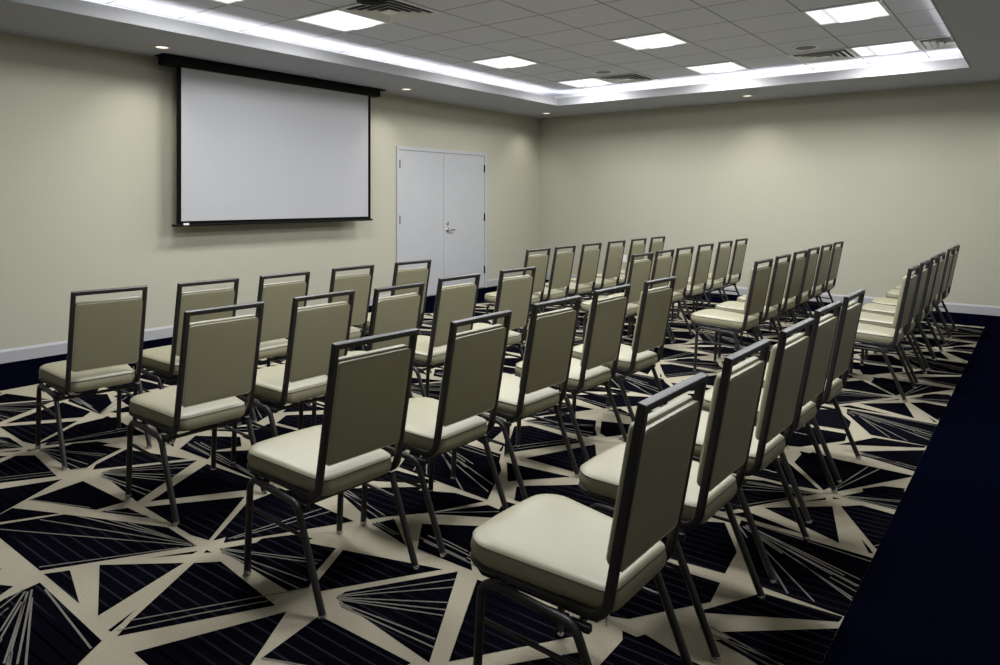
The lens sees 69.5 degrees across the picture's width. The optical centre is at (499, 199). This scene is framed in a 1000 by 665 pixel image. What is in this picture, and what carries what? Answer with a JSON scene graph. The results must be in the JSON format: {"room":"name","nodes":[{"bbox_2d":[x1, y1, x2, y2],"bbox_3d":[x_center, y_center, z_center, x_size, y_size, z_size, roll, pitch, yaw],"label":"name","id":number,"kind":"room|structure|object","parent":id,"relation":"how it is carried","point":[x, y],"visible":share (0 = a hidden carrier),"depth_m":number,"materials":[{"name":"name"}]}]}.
{"room":"conference room","nodes":[
{"label":"conference room","id":0,"kind":"room"},
{"bbox_2d":[0,33,539,349],"bbox_3d":[-2.856,-0.184,7.792,0.100,3.100,11.764,0,0,37],"label":"wall","id":1,"kind":"structure","parent":0,"point":[88,135],"depth_m":6.88,"materials":[{"name":"paint"}]},
{"bbox_2d":[0,275,521,363],"bbox_3d":[-2.810,1.310,7.757,0.015,0.112,11.564,0,0,37],"label":"baseboard","id":2,"kind":"structure","parent":1,"relation":"attached to","point":[55,348],"depth_m":6.29,"materials":[{"name":"grey paint"}]},
{"bbox_2d":[396,146,486,295],"bbox_3d":[-0.792,0.325,10.401,0.094,2.082,1.938,0,0,37],"label":"door","id":3,"kind":"structure","parent":1,"relation":"in","point":[441,196],"depth_m":10.37,"materials":[{"name":"paint"}]},
{"bbox_2d":[0,280,999,664],"bbox_3d":[0.141,1.425,5.518,7.624,0.122,11.764,0,0,37],"label":"floor","id":4,"kind":"structure","parent":0,"point":[900,565],"depth_m":2.85,"materials":[{"name":"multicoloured carpet"}]},
{"bbox_2d":[35,285,151,469],"bbox_3d":[-2.240,0.917,3.962,0.557,0.896,0.442,0,0,43],"label":"chair","id":5,"kind":"object","parent":4,"relation":"on","point":[105,336],"visible":0.99,"depth_m":3.82,"materials":[{"name":"leather"}]},
{"bbox_2d":[133,278,241,444],"bbox_3d":[-1.888,0.917,4.333,0.557,0.896,0.442,0,0,39],"label":"chair","id":6,"kind":"object","parent":4,"relation":"on","point":[164,360],"visible":0.41,"depth_m":4.16,"materials":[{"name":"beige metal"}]},
{"bbox_2d":[125,301,266,526],"bbox_3d":[-1.409,0.917,3.330,0.557,0.896,0.442,0,0,39],"label":"chair","id":7,"kind":"object","parent":4,"relation":"on","point":[218,360],"visible":0.99,"depth_m":3.20,"materials":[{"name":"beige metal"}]},
{"bbox_2d":[251,271,311,422],"bbox_3d":[-1.571,0.917,4.719,0.557,0.896,0.442,0,0,36],"label":"chair","id":8,"kind":"object","parent":4,"relation":"on","point":[277,298],"visible":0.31,"depth_m":4.57,"materials":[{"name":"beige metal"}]},
{"bbox_2d":[230,290,354,464],"bbox_3d":[-1.081,0.917,3.749,0.557,0.896,0.442,0,0,38],"label":"chair","id":9,"kind":"object","parent":4,"relation":"on","point":[313,329],"visible":0.73,"depth_m":3.60,"materials":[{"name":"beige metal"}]},
{"bbox_2d":[243,328,419,621],"bbox_3d":[-0.628,0.917,2.652,0.557,0.896,0.442,0,0,40],"label":"chair","id":10,"kind":"object","parent":4,"relation":"on","point":[366,403],"visible":1,"depth_m":2.52,"materials":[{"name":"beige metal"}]},
{"bbox_2d":[328,265,373,350],"bbox_3d":[-1.232,0.917,5.185,0.557,0.896,0.442,0,0,37],"label":"chair","id":11,"kind":"object","parent":4,"relation":"on","point":[361,283],"visible":0.23,"depth_m":5.10,"materials":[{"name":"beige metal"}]},
{"bbox_2d":[311,282,424,426],"bbox_3d":[-0.757,0.917,4.087,0.557,0.896,0.442,0,0,36],"label":"chair","id":12,"kind":"object","parent":4,"relation":"on","point":[394,313],"visible":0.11,"depth_m":3.93,"materials":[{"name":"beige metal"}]},
{"bbox_2d":[351,259,431,373],"bbox_3d":[-0.865,0.917,5.643,0.557,0.896,0.442,0,0,38],"label":"chair","id":13,"kind":"object","parent":4,"relation":"on","point":[420,274],"visible":0.19,"depth_m":5.51,"materials":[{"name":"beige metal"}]},
{"bbox_2d":[360,310,511,557],"bbox_3d":[-0.281,0.917,3.065,0.557,0.896,0.442,0,0,37],"label":"chair","id":14,"kind":"object","parent":4,"relation":"on","point":[475,358],"visible":0.77,"depth_m":2.92,"materials":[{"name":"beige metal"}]},
{"bbox_2d":[411,273,480,397],"bbox_3d":[-0.455,0.917,4.581,0.557,0.896,0.442,0,0,38],"label":"chair","id":15,"kind":"object","parent":4,"relation":"on","point":[452,302],"visible":0.47,"depth_m":4.40,"materials":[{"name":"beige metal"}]},
{"bbox_2d":[472,266,535,360],"bbox_3d":[-0.077,0.917,5.061,0.557,0.896,0.442,0,0,40],"label":"chair","id":16,"kind":"object","parent":4,"relation":"on","point":[514,294],"visible":0.36,"depth_m":4.95,"materials":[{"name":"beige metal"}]},
{"bbox_2d":[450,295,581,499],"bbox_3d":[0.066,0.917,3.538,0.557,0.896,0.442,0,0,39],"label":"chair","id":17,"kind":"object","parent":4,"relation":"on","point":[550,339],"visible":0.73,"depth_m":3.38,"materials":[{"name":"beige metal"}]},
{"bbox_2d":[485,248,550,346],"bbox_3d":[0.159,0.917,6.982,0.557,0.896,0.442,0,0,39],"label":"chair","id":18,"kind":"object","parent":4,"relation":"on","point":[540,261],"visible":0.38,"depth_m":6.90,"materials":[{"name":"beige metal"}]},
{"bbox_2d":[514,245,575,331],"bbox_3d":[0.444,0.917,7.374,0.557,0.896,0.442,0,0,37],"label":"chair","id":19,"kind":"object","parent":4,"relation":"on","point":[562,262],"visible":0.48,"depth_m":7.22,"materials":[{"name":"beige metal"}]},
{"bbox_2d":[515,284,630,461],"bbox_3d":[0.392,0.917,4.002,0.557,0.896,0.442,0,0,38],"label":"chair","id":20,"kind":"object","parent":4,"relation":"on","point":[606,316],"visible":0.62,"depth_m":3.85,"materials":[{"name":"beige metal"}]},
{"bbox_2d":[544,243,601,329],"bbox_3d":[0.770,0.917,7.819,0.557,0.896,0.442,0,0,38],"label":"chair","id":21,"kind":"object","parent":4,"relation":"on","point":[589,258],"visible":0.57,"depth_m":7.66,"materials":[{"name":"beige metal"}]},
{"bbox_2d":[470,372,707,664],"bbox_3d":[0.228,0.917,1.964,0.557,0.896,0.442,0,0,38],"label":"chair","id":22,"kind":"object","parent":4,"relation":"on","point":[561,550],"visible":1,"depth_m":1.85,"materials":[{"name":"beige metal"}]},
{"bbox_2d":[570,240,625,304],"bbox_3d":[1.110,0.917,8.283,0.557,0.896,0.442,0,0,38],"label":"chair","id":23,"kind":"object","parent":4,"relation":"on","point":[613,259],"visible":0.57,"depth_m":8.13,"materials":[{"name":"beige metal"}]},
{"bbox_2d":[581,252,653,351],"bbox_3d":[1.029,0.917,6.397,0.557,0.896,0.442,0,0,39],"label":"chair","id":24,"kind":"object","parent":4,"relation":"on","point":[639,271],"visible":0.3,"depth_m":6.26,"materials":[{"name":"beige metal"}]},
{"bbox_2d":[596,238,646,293],"bbox_3d":[1.445,0.917,8.739,0.557,0.896,0.442,0,0,37],"label":"chair","id":25,"kind":"object","parent":4,"relation":"on","point":[637,248],"visible":0.33,"depth_m":8.55,"materials":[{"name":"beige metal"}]},
{"bbox_2d":[571,276,675,423],"bbox_3d":[0.740,0.917,4.412,0.557,0.896,0.442,0,0,39],"label":"chair","id":26,"kind":"object","parent":4,"relation":"on","point":[653,313],"visible":0.65,"depth_m":4.25,"materials":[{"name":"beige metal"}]},
{"bbox_2d":[606,249,674,350],"bbox_3d":[1.313,0.917,6.804,0.557,0.896,0.442,0,0,37],"label":"chair","id":27,"kind":"object","parent":4,"relation":"on","point":[662,265],"visible":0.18,"depth_m":6.65,"materials":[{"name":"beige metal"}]},
{"bbox_2d":[616,236,664,293],"bbox_3d":[1.773,0.917,9.186,0.557,0.896,0.442,0,0,37],"label":"chair","id":28,"kind":"object","parent":4,"relation":"on","point":[654,246],"visible":0.09,"depth_m":9.01,"materials":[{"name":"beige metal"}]},
{"bbox_2d":[630,246,693,341],"bbox_3d":[1.610,0.917,7.229,0.557,0.896,0.442,0,0,38],"label":"chair","id":29,"kind":"object","parent":4,"relation":"on","point":[681,266],"visible":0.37,"depth_m":7.11,"materials":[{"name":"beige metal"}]},
{"bbox_2d":[578,338,770,663],"bbox_3d":[0.577,0.917,2.441,0.557,0.896,0.442,0,0,38],"label":"chair","id":30,"kind":"object","parent":4,"relation":"on","point":[737,389],"visible":0.72,"depth_m":2.29,"materials":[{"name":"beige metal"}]},
{"bbox_2d":[668,243,713,331],"bbox_3d":[1.952,0.917,7.713,0.557,0.896,0.442,0,0,38],"label":"chair","id":31,"kind":"object","parent":4,"relation":"on","point":[702,260],"visible":0.56,"depth_m":7.55,"materials":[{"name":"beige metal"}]},
{"bbox_2d":[677,240,732,318],"bbox_3d":[2.321,0.917,8.231,0.557,0.896,0.442,0,0,39],"label":"chair","id":32,"kind":"object","parent":4,"relation":"on","point":[722,254],"visible":0.59,"depth_m":8.07,"materials":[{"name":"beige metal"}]},
{"bbox_2d":[695,238,747,311],"bbox_3d":[2.659,0.917,8.710,0.557,0.896,0.442,0,0,37],"label":"chair","id":33,"kind":"object","parent":4,"relation":"on","point":[738,252],"visible":0.53,"depth_m":8.56,"materials":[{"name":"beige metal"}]},
{"bbox_2d":[691,258,772,371],"bbox_3d":[1.840,0.917,5.750,0.557,0.896,0.442,0,0,38],"label":"chair","id":34,"kind":"object","parent":4,"relation":"on","point":[759,278],"visible":0.94,"depth_m":5.63,"materials":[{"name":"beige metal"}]},
{"bbox_2d":[715,254,790,358],"bbox_3d":[2.172,0.917,6.213,0.557,0.896,0.442,0,0,37],"label":"chair","id":35,"kind":"object","parent":4,"relation":"on","point":[779,271],"visible":0.53,"depth_m":6.09,"materials":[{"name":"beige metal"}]},
{"bbox_2d":[693,317,814,584],"bbox_3d":[0.912,0.917,2.872,0.557,0.896,0.442,0,0,38],"label":"chair","id":36,"kind":"object","parent":4,"relation":"on","point":[788,357],"visible":0.5,"depth_m":2.68,"materials":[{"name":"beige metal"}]},
{"bbox_2d":[702,301,841,524],"bbox_3d":[1.242,0.917,3.342,0.557,0.896,0.442,0,0,38],"label":"chair","id":37,"kind":"object","parent":4,"relation":"on","point":[825,327],"visible":0.44,"depth_m":3.19,"materials":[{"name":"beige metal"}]},
{"bbox_2d":[737,250,807,346],"bbox_3d":[2.523,0.917,6.702,0.557,0.896,0.442,0,0,38],"label":"chair","id":38,"kind":"object","parent":4,"relation":"on","point":[797,264],"visible":0.52,"depth_m":6.53,"materials":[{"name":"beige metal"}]},
{"bbox_2d":[757,247,819,337],"bbox_3d":[2.828,0.917,7.131,0.557,0.896,0.442,0,0,37],"label":"chair","id":39,"kind":"object","parent":4,"relation":"on","point":[812,258],"visible":0.39,"depth_m":6.97,"materials":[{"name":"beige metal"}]},
{"bbox_2d":[773,244,832,326],"bbox_3d":[3.174,0.917,7.613,0.557,0.896,0.442,0,0,38],"label":"chair","id":40,"kind":"object","parent":4,"relation":"on","point":[824,255],"visible":0.45,"depth_m":7.43,"materials":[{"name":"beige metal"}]},
{"bbox_2d":[762,289,864,483],"bbox_3d":[1.571,0.917,3.777,0.557,0.896,0.442,0,0,38],"label":"chair","id":41,"kind":"object","parent":4,"relation":"on","point":[850,313],"visible":0.38,"depth_m":3.59,"materials":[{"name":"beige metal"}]},
{"bbox_2d":[787,241,843,320],"bbox_3d":[3.522,0.917,8.100,0.557,0.896,0.442,0,0,38],"label":"chair","id":42,"kind":"object","parent":4,"relation":"on","point":[836,252],"visible":0.4,"depth_m":7.93,"materials":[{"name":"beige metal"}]},
{"bbox_2d":[847,265,919,401],"bbox_3d":[2.670,0.917,5.170,0.557,0.896,0.442,0,0,38],"label":"chair","id":43,"kind":"object","parent":4,"relation":"on","point":[884,337],"visible":0.71,"depth_m":5.00,"materials":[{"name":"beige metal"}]},
{"bbox_2d":[849,260,929,384],"bbox_3d":[3.007,0.917,5.612,0.557,0.896,0.442,0,0,37],"label":"chair","id":44,"kind":"object","parent":4,"relation":"on","point":[865,317],"visible":0.58,"depth_m":5.50,"materials":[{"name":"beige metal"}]},
{"bbox_2d":[861,255,938,369],"bbox_3d":[3.357,0.917,6.071,0.557,0.896,0.442,0,0,37],"label":"chair","id":45,"kind":"object","parent":4,"relation":"on","point":[888,310],"visible":0.6,"depth_m":5.98,"materials":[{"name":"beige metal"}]},
{"bbox_2d":[871,252,945,359],"bbox_3d":[3.647,0.917,6.450,0.557,0.896,0.442,0,0,38],"label":"chair","id":46,"kind":"object","parent":4,"relation":"on","point":[885,301],"visible":0.42,"depth_m":6.39,"materials":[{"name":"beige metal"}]},
{"bbox_2d":[886,247,954,344],"bbox_3d":[4.104,0.917,7.051,0.557,0.896,0.442,0,0,38],"label":"chair","id":47,"kind":"object","parent":4,"relation":"on","point":[894,293],"visible":0.51,"depth_m":6.88,"materials":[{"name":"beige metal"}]},
{"bbox_2d":[895,245,959,336],"bbox_3d":[4.410,0.917,7.450,0.557,0.896,0.442,0,0,38],"label":"chair","id":48,"kind":"object","parent":4,"relation":"on","point":[957,247],"visible":0.35,"depth_m":7.36,"materials":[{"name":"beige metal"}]},
{"bbox_2d":[0,0,999,118],"bbox_3d":[0.141,-1.402,5.518,7.424,0.030,11.564,0,0,37],"label":"soffit","id":49,"kind":"structure","parent":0,"point":[974,24],"depth_m":7.36,"materials":[{"name":"grey paint"}]},
{"bbox_2d":[153,45,169,48],"bbox_3d":[-3.076,-1.384,6.558,0.142,0.006,0.142,0,0,37],"label":"recessed light","id":50,"kind":"object","parent":49,"relation":"attached to","point":[155,46],"visible":1,"depth_m":6.55,"materials":[{"name":"white ceramic"}]},
{"bbox_2d":[155,53,385,226],"bbox_3d":[-2.379,-0.560,8.017,0.160,1.652,2.880,0,0,37],"label":"projection screen","id":51,"kind":"object","parent":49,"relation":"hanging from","point":[255,145],"visible":1,"depth_m":7.79,"materials":[{"name":"white fabric"}]},
{"bbox_2d":[5,0,971,105],"bbox_3d":[0.125,-1.442,5.478,5.167,0.108,9.216,0,0,37],"label":"light","id":52,"kind":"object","parent":49,"relation":"attached to","point":[80,7],"depth_m":7.80,"materials":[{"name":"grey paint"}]},
{"bbox_2d":[90,0,960,95],"bbox_3d":[0.141,-1.656,5.518,7.624,0.120,11.764,0,0,37],"label":"ceiling","id":53,"kind":"structure","parent":0,"point":[570,39],"depth_m":6.89,"materials":[{"name":"paint"}]},
{"bbox_2d":[210,0,243,4],"bbox_3d":[-2.152,-1.588,5.456,0.598,0.016,0.598,0,0,37],"label":"recessed light","id":54,"kind":"object","parent":53,"relation":"in","point":[228,2],"visible":1,"depth_m":5.79,"materials":[{"name":"white plastic"}]},
{"bbox_2d":[293,8,387,31],"bbox_3d":[-1.416,-1.588,6.428,0.598,0.016,0.598,0,0,37],"label":"recessed light","id":55,"kind":"object","parent":53,"relation":"in","point":[334,19],"visible":0.97,"depth_m":6.40,"materials":[{"name":"white plastic"}]},
{"bbox_2d":[356,0,385,5],"bbox_3d":[-0.986,-1.546,5.517,0.224,0.099,0.224,0,0,37],"label":"projector mount","id":56,"kind":"object","parent":53,"relation":"attached to","point":[363,2],"visible":1,"depth_m":5.50,"materials":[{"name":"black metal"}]},
{"bbox_2d":[338,0,439,22],"bbox_3d":[-0.930,-1.583,6.059,0.598,0.026,0.598,0,0,37],"label":"ceiling vent","id":57,"kind":"object","parent":53,"relation":"in","point":[392,11],"visible":0.95,"depth_m":6.05,"materials":[{"name":"grey"}]},
{"bbox_2d":[469,55,540,68],"bbox_3d":[0.058,-1.588,8.370,0.598,0.016,0.598,0,0,37],"label":"recessed light","id":58,"kind":"object","parent":53,"relation":"in","point":[507,61],"visible":1,"depth_m":8.32,"materials":[{"name":"white plastic"}]},
{"bbox_2d":[83,0,963,97],"bbox_3d":[0.125,-1.506,5.478,5.851,0.179,9.900,0,0,37],"label":"trim","id":59,"kind":"structure","parent":53,"relation":"attached to","point":[957,55],"depth_m":8.81,"materials":[{"name":"white paint"}]},
{"bbox_2d":[555,77,614,87],"bbox_3d":[1.163,-1.588,9.827,0.598,0.016,0.598,0,0,37],"label":"recessed light","id":60,"kind":"object","parent":53,"relation":"in","point":[583,82],"visible":0.97,"depth_m":9.82,"materials":[{"name":"white plastic"}]},
{"bbox_2d":[593,70,613,73],"bbox_3d":[1.291,-1.590,8.999,0.262,0.012,0.262,0,0,37],"label":"ceiling speaker","id":61,"kind":"object","parent":53,"relation":"attached to","point":[596,71],"visible":1,"depth_m":8.98,"materials":[{"name":"grey metal"}]},
{"bbox_2d":[595,71,610,73],"bbox_3d":[1.291,-1.591,8.999,0.210,0.010,0.210,0,0,37],"label":"grille","id":62,"kind":"object","parent":61,"relation":"attached to","point":[596,72],"depth_m":9.01,"materials":[{"name":"grey metal"}]},
{"bbox_2d":[594,72,656,83],"bbox_3d":[1.649,-1.583,9.459,0.598,0.026,0.598,0,0,37],"label":"ceiling vent","id":63,"kind":"object","parent":53,"relation":"in","point":[626,77],"visible":1,"depth_m":9.42,"materials":[{"name":"grey metal"}]},
{"bbox_2d":[610,31,689,50],"bbox_3d":[1.515,-1.588,7.265,0.598,0.016,0.598,0,0,37],"label":"recessed light","id":64,"kind":"object","parent":53,"relation":"in","point":[660,39],"visible":1,"depth_m":7.22,"materials":[{"name":"white plastic"}]},
{"bbox_2d":[683,61,748,73],"bbox_3d":[2.620,-1.588,8.722,0.598,0.016,0.598,0,0,37],"label":"recessed light","id":65,"kind":"object","parent":53,"relation":"in","point":[727,66],"visible":1,"depth_m":8.70,"materials":[{"name":"white plastic"}]},
{"bbox_2d":[792,44,818,50],"bbox_3d":[3.203,-1.590,7.549,0.262,0.012,0.262,0,0,37],"label":"ceiling speaker","id":66,"kind":"object","parent":53,"relation":"attached to","point":[808,46],"visible":1,"depth_m":7.53,"materials":[{"name":"grey"}]},
{"bbox_2d":[795,46,815,49],"bbox_3d":[3.203,-1.591,7.549,0.210,0.010,0.210,0,0,37],"label":"grille","id":67,"kind":"object","parent":66,"relation":"attached to","point":[796,47],"depth_m":7.53,"materials":[{"name":"grey"}]},
{"bbox_2d":[788,47,858,62],"bbox_3d":[3.592,-1.583,7.985,0.598,0.026,0.598,0,0,37],"label":"ceiling vent","id":68,"kind":"object","parent":53,"relation":"in","point":[840,53],"visible":1,"depth_m":7.94,"materials":[{"name":"grey metal"}]},
{"bbox_2d":[801,0,892,25],"bbox_3d":[2.972,-1.588,6.160,0.598,0.016,0.598,0,0,37],"label":"recessed light","id":69,"kind":"object","parent":53,"relation":"in","point":[870,9],"visible":1,"depth_m":6.13,"materials":[{"name":"white plastic"}]},
{"bbox_2d":[849,40,921,56],"bbox_3d":[4.077,-1.588,7.617,0.598,0.016,0.598,0,0,37],"label":"recessed light","id":70,"kind":"object","parent":53,"relation":"in","point":[908,45],"visible":1,"depth_m":7.60,"materials":[{"name":"white plastic"}]},
{"bbox_2d":[915,35,956,49],"bbox_3d":[4.563,-1.583,7.249,0.598,0.026,0.598,0,0,37],"label":"ceiling vent","id":71,"kind":"object","parent":53,"relation":"in","point":[942,42],"visible":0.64,"depth_m":7.28,"materials":[{"name":"grey metal"}]},
{"bbox_2d":[540,81,999,305],"bbox_3d":[3.666,-0.184,10.165,7.624,3.100,0.100,0,0,37],"label":"wall","id":72,"kind":"structure","parent":0,"point":[904,178],"depth_m":9.79,"materials":[{"name":"paint"}]},
{"bbox_2d":[546,273,999,315],"bbox_3d":[3.631,1.310,10.119,7.394,0.112,0.015,0,0,37],"label":"baseboard","id":73,"kind":"structure","parent":72,"relation":"attached to","point":[951,307],"depth_m":8.75,"materials":[{"name":"grey paint"}]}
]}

